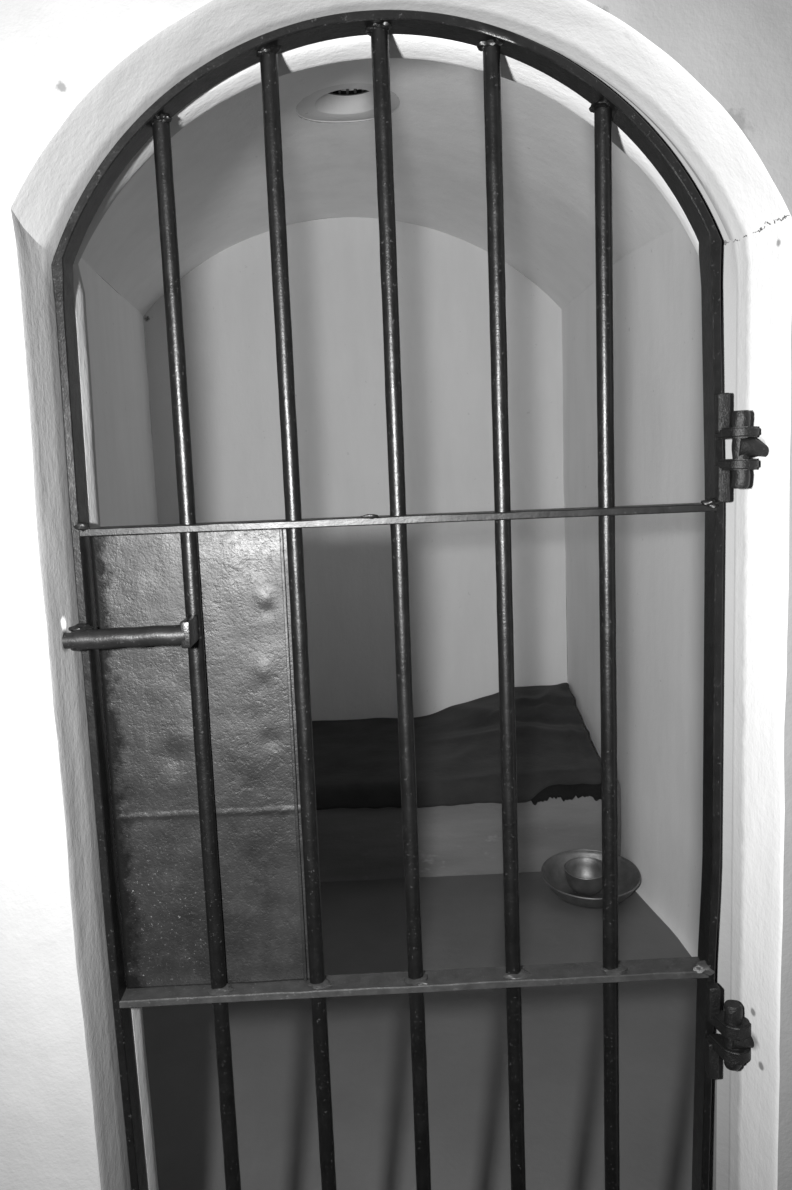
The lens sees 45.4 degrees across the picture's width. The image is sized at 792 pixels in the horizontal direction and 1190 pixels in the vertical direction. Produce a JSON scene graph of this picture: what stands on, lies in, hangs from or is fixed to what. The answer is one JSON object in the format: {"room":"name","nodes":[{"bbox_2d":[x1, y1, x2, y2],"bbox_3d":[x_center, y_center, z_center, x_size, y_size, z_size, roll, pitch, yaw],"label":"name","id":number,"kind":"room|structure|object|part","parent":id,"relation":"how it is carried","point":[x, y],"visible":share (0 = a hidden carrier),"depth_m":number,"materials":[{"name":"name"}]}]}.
{"room":"prison interior","nodes":[
{"label":"prison interior","id":0,"kind":"room"},
{"bbox_2d":[78,258,157,526],"bbox_3d":[-0.892,0.073,2.773,0.011,2.225,3.163,-3,8,-6],"label":"wall","id":1,"kind":"structure","parent":0,"point":[116,337],"depth_m":3.44,"materials":[{"name":"paint"}]},
{"bbox_2d":[143,217,566,720],"bbox_3d":[-0.153,-0.362,4.326,1.857,2.615,0.010,-2,8,-1],"label":"wall","id":2,"kind":"structure","parent":0,"point":[334,263],"depth_m":4.28,"materials":[{"name":"paint"}]},
{"bbox_2d":[81,58,680,315],"bbox_3d":[-0.087,-1.222,2.623,1.985,0.472,3.150,-2,8,-1],"label":"ceiling","id":3,"kind":"structure","parent":0,"point":[438,125],"depth_m":3.17,"materials":[{"name":"paint"}]},
{"bbox_2d":[296,83,399,122],"bbox_3d":[-0.149,-1.584,2.845,0.314,0.238,0.314,-2,8,-1],"label":"ceiling vent","id":4,"kind":"object","parent":3,"relation":"in","point":[350,102],"visible":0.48,"depth_m":2.93,"materials":[{"name":"paint"}]},
{"bbox_2d":[328,89,368,95],"bbox_3d":[-0.148,-1.545,2.850,0.184,0.012,0.184,-2,8,-1],"label":"grille","id":5,"kind":"object","parent":4,"relation":"attached to","point":[344,92],"depth_m":2.93,"materials":[{"name":"black metal"}]},
{"bbox_2d":[0,0,791,1189],"bbox_3d":[0.000,-0.211,0.969,6.000,3.200,0.007,-2,8,-1],"label":"wall","id":6,"kind":"structure","parent":0,"point":[52,52],"depth_m":0.99,"materials":[{"name":"paint"}]},
{"bbox_2d":[8,0,791,1189],"bbox_3d":[0.037,0.370,1.110,0.788,2.009,0.124,-2,8,-1],"label":"arch reveal","id":7,"kind":"object","parent":6,"relation":"attached to","point":[752,220],"visible":0.8,"depth_m":1.03,"materials":[{"name":"white paint"}]},
{"bbox_2d":[51,10,758,1189],"bbox_3d":[0.022,0.344,1.122,0.788,1.938,0.092,-2,8,0],"label":"gate","id":8,"kind":"object","parent":7,"relation":"attached to","point":[200,638],"visible":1,"depth_m":1.11,"materials":[{"name":"black metal"}]},
{"bbox_3d":[-0.222,0.202,1.129,0.239,0.559,0.006,-2,8,-1],"label":"lock plate","id":9,"kind":"part","parent":8,"relation":"part of","materials":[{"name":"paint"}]},
{"bbox_3d":[0.004,-0.090,1.083,0.735,0.017,0.042,-2,8,-1],"label":"rail","id":10,"kind":"part","parent":8,"relation":"part of","materials":[{"name":"grey metal"}]},
{"bbox_3d":[0.029,0.470,1.159,0.724,0.019,0.040,-2,8,-1],"label":"rail","id":11,"kind":"part","parent":8,"relation":"part of","materials":[{"name":"black metal"}]},
{"bbox_2d":[724,1000,753,1070],"bbox_3d":[0.416,0.526,1.132,0.048,0.081,0.028,-2,8,-1],"label":"hinge pintle","id":12,"kind":"object","parent":7,"relation":"attached to","point":[733,1016],"visible":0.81,"depth_m":1.12,"materials":[{"name":"metal"}]},
{"bbox_2d":[731,410,768,488],"bbox_3d":[0.387,-0.158,1.027,0.046,0.084,0.028,-2,8,-1],"label":"hinge pintle","id":13,"kind":"object","parent":7,"relation":"attached to","point":[742,448],"visible":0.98,"depth_m":1.02,"materials":[{"name":"metal"}]},
{"bbox_2d":[142,871,696,1189],"bbox_3d":[0.007,1.152,2.841,2.004,0.002,3.350,-2,8,-1],"label":"floor","id":14,"kind":"structure","parent":0,"point":[364,921],"depth_m":2.43,"materials":[{"name":"grey concrete"}]},
{"bbox_2d":[317,750,620,881],"bbox_3d":[-0.095,0.835,3.992,1.851,0.330,0.976,-2,8,-1],"label":"bed base","id":15,"kind":"object","parent":14,"relation":"on","point":[355,844],"visible":0.34,"depth_m":3.52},
{"bbox_2d":[312,683,601,809],"bbox_3d":[-0.103,0.619,3.935,1.828,0.237,0.976,-2,8,-1],"label":"folded blanket","id":16,"kind":"object","parent":15,"relation":"on","point":[357,762],"visible":0.67,"depth_m":3.75,"materials":[{"name":"fabric"}]},
{"bbox_2d":[541,849,640,908],"bbox_3d":[0.686,1.009,3.341,0.345,0.093,0.343,1,8,22],"label":"metal dish","id":17,"kind":"object","parent":14,"relation":"on","point":[552,870],"visible":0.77,"depth_m":3.37,"materials":[{"name":"metal"}]},
{"bbox_2d":[564,857,601,894],"bbox_3d":[0.668,0.996,3.327,0.154,0.094,0.154,5,11,44],"label":"metal bowl","id":18,"kind":"object","parent":17,"relation":"in","point":[583,875],"visible":0.83,"depth_m":3.36,"materials":[{"name":"metal"}]},
{"bbox_2d":[562,224,704,956],"bbox_3d":[0.861,0.017,2.814,0.070,2.190,3.154,-3,8,-4],"label":"wall","id":19,"kind":"structure","parent":0,"point":[658,363],"depth_m":3.11,"materials":[{"name":"paint"}]},
{"label":"wall","id":20,"kind":"structure","parent":0,"visible":0},
{"bbox_2d":[73,34,698,1189],"bbox_3d":[0.031,0.361,1.208,0.768,2.001,0.079,-2,8,-1],"label":"door frame","id":21,"kind":"object","parent":20,"relation":"attached to","point":[350,48],"visible":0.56,"depth_m":1.09,"materials":[{"name":"paint"}]}
]}

